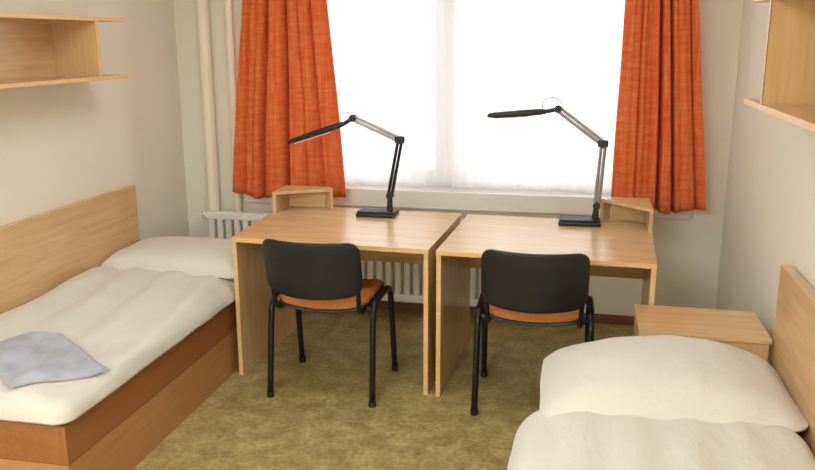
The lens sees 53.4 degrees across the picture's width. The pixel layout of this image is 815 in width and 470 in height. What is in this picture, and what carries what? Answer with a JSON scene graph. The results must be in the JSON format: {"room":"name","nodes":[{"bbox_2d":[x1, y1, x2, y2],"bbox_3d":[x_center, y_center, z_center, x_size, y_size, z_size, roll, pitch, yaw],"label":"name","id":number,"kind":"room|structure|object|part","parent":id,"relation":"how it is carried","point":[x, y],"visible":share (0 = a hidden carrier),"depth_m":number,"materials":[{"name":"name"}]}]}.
{"room":"dormitory room","nodes":[
{"label":"dormitory room","id":0,"kind":"room"},
{"bbox_2d":[0,0,189,240],"bbox_3d":[-2.214,-0.165,2.496,0.150,2.650,6.800,3,14,12],"label":"wall","id":1,"kind":"structure","parent":0,"point":[64,144],"depth_m":4.55,"materials":[{"name":"beige paint"}]},
{"bbox_2d":[0,13,128,88],"bbox_3d":[-1.799,-0.758,3.340,0.260,0.305,1.950,3,14,12],"label":"wall shelf","id":2,"kind":"object","parent":1,"relation":"attached to","point":[36,49],"visible":1,"depth_m":3.95,"materials":[{"name":"brown wood"}]},
{"bbox_3d":[-1.917,-0.769,3.385,0.008,0.267,1.391,3,14,12],"label":"panel","id":3,"kind":"part","parent":2,"relation":"part of","materials":[{"name":"brown wood"}]},
{"bbox_3d":[-1.650,-0.925,4.030,0.253,0.267,0.019,3,14,12],"label":"panel","id":4,"kind":"part","parent":2,"relation":"part of","materials":[{"name":"brown wood"}]},
{"bbox_2d":[133,308,633,469],"bbox_3d":[-0.445,1.255,2.452,3.760,0.100,6.800,3,14,12],"label":"floor","id":5,"kind":"structure","parent":0,"point":[319,416],"depth_m":3.95,"materials":[{"name":"yellow carpet"}]},
{"bbox_2d":[0,184,238,469],"bbox_3d":[-1.447,0.397,3.868,0.841,0.910,2.170,3,14,12],"label":"bed","id":6,"kind":"object","parent":5,"relation":"on","point":[41,252],"visible":0.35,"depth_m":3.80,"materials":[{"name":"brown wood"}]},
{"bbox_3d":[-1.623,0.743,3.018,0.763,0.153,0.022,3,14,12],"label":"rail","id":7,"kind":"part","parent":6,"relation":"part of","materials":[{"name":"brown wood"}]},
{"bbox_2d":[0,266,234,425],"bbox_3d":[-1.405,0.352,3.920,0.846,0.160,2.062,3,14,12],"label":"duvet","id":8,"kind":"object","parent":6,"relation":"on","point":[125,320],"visible":0.73,"depth_m":3.64,"materials":[{"name":"white fabric"}]},
{"bbox_2d":[0,331,107,387],"bbox_3d":[-1.458,0.476,3.190,0.349,0.086,0.510,-13,18,-42],"label":"folded cloth","id":9,"kind":"object","parent":8,"relation":"on","point":[36,356],"visible":1,"depth_m":3.13,"materials":[{"name":"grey fabric"}]},
{"bbox_2d":[101,236,233,278],"bbox_3d":[-1.253,0.099,4.627,0.827,0.116,0.557,3,14,12],"label":"pillow","id":10,"kind":"object","parent":8,"relation":"on","point":[194,256],"visible":0.73,"depth_m":4.44,"materials":[{"name":"white fabric"}]},
{"bbox_3d":[-1.414,0.707,4.015,0.800,0.238,2.012,3,14,12],"label":"drawer","id":11,"kind":"part","parent":6,"relation":"part of","materials":[{"name":"brown wood"}]},
{"bbox_3d":[-1.030,0.531,3.888,0.022,0.153,2.020,3,14,12],"label":"rail","id":12,"kind":"part","parent":6,"relation":"part of","materials":[{"name":"brown wood"}]},
{"bbox_2d":[262,239,397,407],"bbox_3d":[-0.397,0.379,4.067,0.566,0.849,0.652,3,14,13],"label":"chair","id":13,"kind":"object","parent":5,"relation":"on","point":[311,277],"visible":1,"depth_m":3.78,"materials":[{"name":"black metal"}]},
{"bbox_3d":[-0.662,0.528,4.122,0.037,0.511,0.250,3,14,13],"label":"leg","id":14,"kind":"part","parent":13,"relation":"part of","materials":[{"name":"black metal"}]},
{"bbox_3d":[-0.607,0.473,4.354,0.037,0.511,0.240,3,14,13],"label":"leg","id":15,"kind":"part","parent":13,"relation":"part of","materials":[{"name":"black metal"}]},
{"bbox_3d":[-0.455,0.163,3.760,0.476,0.286,0.142,3,14,13],"label":"backrest","id":16,"kind":"part","parent":13,"relation":"part of","materials":[{"name":"black plastic"}]},
{"bbox_3d":[-0.377,0.284,4.138,0.450,0.063,0.430,3,14,13],"label":"seat","id":17,"kind":"part","parent":13,"relation":"part of","materials":[{"name":"orange fabric"}]},
{"bbox_3d":[-0.151,0.555,4.007,0.037,0.511,0.250,3,14,13],"label":"leg","id":18,"kind":"part","parent":13,"relation":"part of","materials":[{"name":"black metal"}]},
{"bbox_3d":[-0.096,0.499,4.239,0.037,0.511,0.240,3,14,13],"label":"leg","id":19,"kind":"part","parent":13,"relation":"part of","materials":[{"name":"black metal"}]},
{"bbox_2d":[231,206,461,394],"bbox_3d":[-0.327,0.311,4.531,1.106,0.760,0.862,3,14,14],"label":"desk","id":20,"kind":"object","parent":5,"relation":"on","point":[412,237],"visible":0.62,"depth_m":4.34,"materials":[{"name":"brown wood"}]},
{"bbox_3d":[-0.784,0.298,4.642,0.022,0.736,0.834,3,14,14],"label":"panel","id":21,"kind":"part","parent":20,"relation":"part of","materials":[{"name":"brown wood"}]},
{"bbox_2d":[272,185,332,212],"bbox_3d":[-0.609,-0.208,4.798,0.310,0.125,0.225,3,14,12],"label":"corner shelf","id":22,"kind":"object","parent":20,"relation":"on","point":[285,196],"visible":1,"depth_m":4.86,"materials":[{"name":"brown wood"}]},
{"bbox_3d":[-0.752,-0.206,4.830,0.018,0.107,0.225,3,14,12],"label":"panel","id":23,"kind":"part","parent":22,"relation":"part of","materials":[{"name":"brown wood"}]},
{"bbox_3d":[-0.609,-0.260,4.785,0.310,0.018,0.225,3,14,12],"label":"shelf","id":24,"kind":"part","parent":22,"relation":"part of","materials":[{"name":"brown wood"}]},
{"bbox_3d":[-0.606,-0.224,4.905,0.230,0.106,0.012,3,14,12],"label":"panel","id":25,"kind":"part","parent":22,"relation":"part of","materials":[{"name":"brown wood"}]},
{"bbox_3d":[-0.466,-0.213,4.854,0.018,0.107,0.060,-8,15,-29],"label":"panel","id":26,"kind":"part","parent":22,"relation":"part of","materials":[{"name":"brown wood"}]},
{"bbox_2d":[288,112,404,217],"bbox_3d":[-0.349,-0.409,4.637,0.680,0.589,0.140,3,14,12],"label":"desk lamp","id":27,"kind":"object","parent":20,"relation":"on","point":[389,212],"visible":1,"depth_m":4.59,"materials":[{"name":"black plastic"}]},
{"bbox_3d":[-0.175,-0.595,4.554,0.287,0.153,0.018,3,14,12],"label":"arm","id":28,"kind":"part","parent":27,"relation":"part of"},
{"bbox_3d":[-0.071,-0.379,4.584,0.099,0.325,0.018,3,14,12],"label":"arm","id":29,"kind":"part","parent":27,"relation":"part of","materials":[{"name":"black metal"}]},
{"bbox_3d":[-0.204,0.019,4.810,0.988,0.276,0.018,3,14,14],"label":"panel","id":30,"kind":"part","parent":20,"relation":"part of","materials":[{"name":"brown wood"}]},
{"bbox_3d":[0.194,0.354,4.397,0.022,0.736,0.834,3,14,14],"label":"panel","id":31,"kind":"part","parent":20,"relation":"part of","materials":[{"name":"brown wood"}]},
{"bbox_2d":[470,249,594,415],"bbox_3d":[0.606,0.422,3.874,0.566,0.849,0.652,2,14,11],"label":"chair","id":32,"kind":"object","parent":5,"relation":"on","point":[526,289],"visible":0.98,"depth_m":3.57,"materials":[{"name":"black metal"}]},
{"bbox_3d":[0.341,0.574,3.920,0.037,0.511,0.250,2,14,11],"label":"leg","id":33,"kind":"part","parent":32,"relation":"part of","materials":[{"name":"black metal"}]},
{"bbox_3d":[0.388,0.518,4.153,0.037,0.511,0.240,2,14,11],"label":"leg","id":34,"kind":"part","parent":32,"relation":"part of","materials":[{"name":"black metal"}]},
{"bbox_3d":[0.624,0.328,3.945,0.450,0.063,0.430,2,14,11],"label":"seat","id":35,"kind":"part","parent":32,"relation":"part of","materials":[{"name":"orange fabric"}]},
{"bbox_3d":[0.557,0.207,3.565,0.476,0.286,0.142,2,14,11],"label":"backrest","id":36,"kind":"part","parent":32,"relation":"part of","materials":[{"name":"black plastic"}]},
{"bbox_3d":[0.903,0.540,4.055,0.037,0.511,0.240,2,14,11],"label":"leg","id":37,"kind":"part","parent":32,"relation":"part of","materials":[{"name":"black metal"}]},
{"bbox_3d":[0.856,0.597,3.822,0.037,0.511,0.250,2,14,11],"label":"leg","id":38,"kind":"part","parent":32,"relation":"part of","materials":[{"name":"black metal"}]},
{"bbox_2d":[436,214,656,396],"bbox_3d":[0.737,0.374,4.259,1.018,0.760,0.862,3,14,14],"label":"desk","id":39,"kind":"object","parent":5,"relation":"on","point":[614,248],"visible":0.8,"depth_m":4.15,"materials":[{"name":"brown wood"}]},
{"bbox_3d":[0.255,0.359,4.376,0.022,0.736,0.834,3,14,14],"label":"panel","id":40,"kind":"part","parent":39,"relation":"part of","materials":[{"name":"brown wood"}]},
{"bbox_2d":[487,97,608,226],"bbox_3d":[0.753,-0.403,4.397,0.646,0.683,0.140,3,14,12],"label":"desk lamp","id":41,"kind":"object","parent":39,"relation":"on","point":[594,220],"visible":1,"depth_m":4.35,"materials":[{"name":"black plastic"}]},
{"bbox_3d":[0.923,-0.577,4.318,0.268,0.213,0.018,3,14,12],"label":"arm","id":42,"kind":"part","parent":41,"relation":"part of"},
{"bbox_3d":[1.034,-0.321,4.356,0.058,0.338,0.018,3,14,12],"label":"arm","id":43,"kind":"part","parent":41,"relation":"part of","materials":[{"name":"grey metal"}]},
{"bbox_3d":[0.826,0.080,4.547,0.970,0.276,0.018,3,14,14],"label":"panel","id":44,"kind":"part","parent":39,"relation":"part of","materials":[{"name":"brown wood"}]},
{"bbox_2d":[600,197,653,232],"bbox_3d":[1.179,-0.114,4.384,0.260,0.125,0.310,3,14,12],"label":"corner shelf","id":45,"kind":"object","parent":39,"relation":"on","point":[622,208],"visible":0.98,"depth_m":4.49,"materials":[{"name":"brown wood"}]},
{"bbox_3d":[1.104,-0.137,4.521,0.072,0.107,0.018,-13,19,-43],"label":"panel","id":46,"kind":"part","parent":45,"relation":"part of","materials":[{"name":"brown wood"}]},
{"bbox_3d":[1.179,-0.166,4.372,0.260,0.018,0.310,3,14,12],"label":"shelf","id":47,"kind":"part","parent":45,"relation":"part of","materials":[{"name":"brown wood"}]},
{"bbox_3d":[1.230,-0.138,4.524,0.180,0.106,0.012,3,14,12],"label":"panel","id":48,"kind":"part","parent":45,"relation":"part of","materials":[{"name":"brown wood"}]},
{"bbox_3d":[1.297,-0.099,4.362,0.018,0.107,0.310,3,14,12],"label":"panel","id":49,"kind":"part","parent":45,"relation":"part of","materials":[{"name":"brown wood"}]},
{"bbox_3d":[1.216,0.415,4.136,0.022,0.736,0.834,3,14,14],"label":"panel","id":50,"kind":"part","parent":39,"relation":"part of","materials":[{"name":"brown wood"}]},
{"bbox_2d":[633,304,771,360],"bbox_3d":[1.235,0.644,3.530,0.531,0.573,0.360,3,14,12],"label":"nightstand","id":51,"kind":"object","parent":5,"relation":"on","point":[743,330],"visible":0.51,"depth_m":3.41,"materials":[{"name":"brown wood"}]},
{"bbox_3d":[1.006,0.632,3.579,0.018,0.515,0.315,3,14,12],"label":"door","id":52,"kind":"part","parent":51,"relation":"part of","materials":[{"name":"brown wood"}]},
{"bbox_2d":[770,265,814,456],"bbox_3d":[0.867,0.744,2.488,0.933,0.870,1.950,3,14,12],"label":"bed","id":53,"kind":"object","parent":5,"relation":"on","point":[793,343],"visible":0.06,"depth_m":2.94,"materials":[{"name":"brown wood"}]},
{"bbox_2d":[507,410,814,469],"bbox_3d":[0.736,0.821,2.234,1.004,0.168,1.469,3,14,12],"label":"duvet","id":54,"kind":"object","parent":53,"relation":"on","point":[580,440],"visible":0.9,"depth_m":2.58,"materials":[{"name":"white fabric"}]},
{"bbox_2d":[539,335,807,432],"bbox_3d":[0.958,0.506,3.016,0.913,0.167,0.675,3,14,12],"label":"pillow","id":55,"kind":"object","parent":53,"relation":"on","point":[659,377],"visible":0.94,"depth_m":2.84,"materials":[{"name":"white fabric"}]},
{"bbox_2d":[174,0,743,315],"bbox_3d":[0.224,-0.822,5.196,3.460,2.650,0.350,3,14,12],"label":"wall","id":56,"kind":"structure","parent":0,"point":[688,251],"depth_m":4.99,"materials":[{"name":"beige paint"}]},
{"bbox_2d":[196,0,220,237],"bbox_3d":[-1.299,-0.842,5.293,0.088,2.650,0.089,3,14,12],"label":"pipe","id":57,"kind":"object","parent":56,"relation":"attached to","point":[202,6],"visible":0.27,"depth_m":5.26,"materials":[{"name":"beige metal"}]},
{"bbox_2d":[224,0,242,230],"bbox_3d":[-1.129,-0.836,5.265,0.056,2.650,0.073,3,14,12],"label":"pipe","id":58,"kind":"object","parent":56,"relation":"attached to","point":[228,10],"visible":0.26,"depth_m":5.19,"materials":[{"name":"beige metal"}]},
{"bbox_2d":[232,0,345,198],"bbox_3d":[-0.748,-1.063,5.000,0.768,1.706,0.159,3,14,12],"label":"curtain","id":59,"kind":"object","parent":56,"relation":"hanging from","point":[287,90],"visible":0.94,"depth_m":5.01,"materials":[{"name":"orange fabric"}]},
{"bbox_2d":[196,210,480,306],"bbox_3d":[-0.348,0.140,5.286,2.115,0.540,0.152,3,14,12],"label":"radiator","id":60,"kind":"object","parent":56,"relation":"attached to","point":[224,218],"visible":0.21,"depth_m":5.21,"materials":[{"name":"white metal"}]},
{"bbox_2d":[245,184,690,218],"bbox_3d":[0.322,-0.237,5.187,2.820,0.115,0.215,3,14,12],"label":"windowsill","id":61,"kind":"structure","parent":56,"relation":"attached to","point":[471,199],"depth_m":5.07,"materials":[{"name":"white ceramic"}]},
{"bbox_2d":[327,0,624,193],"bbox_3d":[0.308,-1.076,4.855,2.515,1.618,0.040,3,14,12],"label":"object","id":62,"kind":"object","parent":56,"relation":"hanging from","point":[429,73],"visible":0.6,"depth_m":4.88,"materials":[{"name":"white glass"}]},
{"bbox_2d":[368,301,634,324],"bbox_3d":[0.189,0.478,5.327,3.460,0.060,0.012,3,14,12],"label":"baseboard","id":63,"kind":"structure","parent":56,"relation":"attached to","point":[599,318],"depth_m":5.13,"materials":[{"name":"brown plastic"}]},
{"bbox_2d":[611,0,705,214],"bbox_3d":[1.452,-0.960,4.535,0.532,1.699,0.140,3,14,12],"label":"curtain","id":64,"kind":"object","parent":56,"relation":"hanging from","point":[658,156],"visible":0.95,"depth_m":4.56,"materials":[{"name":"orange fabric"}]},
{"bbox_2d":[716,0,814,363],"bbox_3d":[1.317,0.002,1.763,0.150,2.650,6.800,3,14,12],"label":"wall","id":65,"kind":"structure","parent":0,"point":[769,221],"depth_m":3.90,"materials":[{"name":"beige paint"}]},
{"bbox_2d":[744,0,814,131],"bbox_3d":[1.160,-0.436,1.981,0.282,0.370,1.850,3,14,12],"label":"wall shelf","id":66,"kind":"object","parent":65,"relation":"attached to","point":[788,81],"visible":1,"depth_m":2.60,"materials":[{"name":"brown wood"}]},
{"bbox_3d":[1.294,-0.585,2.595,0.276,0.332,0.019,3,14,12],"label":"panel","id":67,"kind":"part","parent":66,"relation":"part of","materials":[{"name":"brown wood"}]}
]}

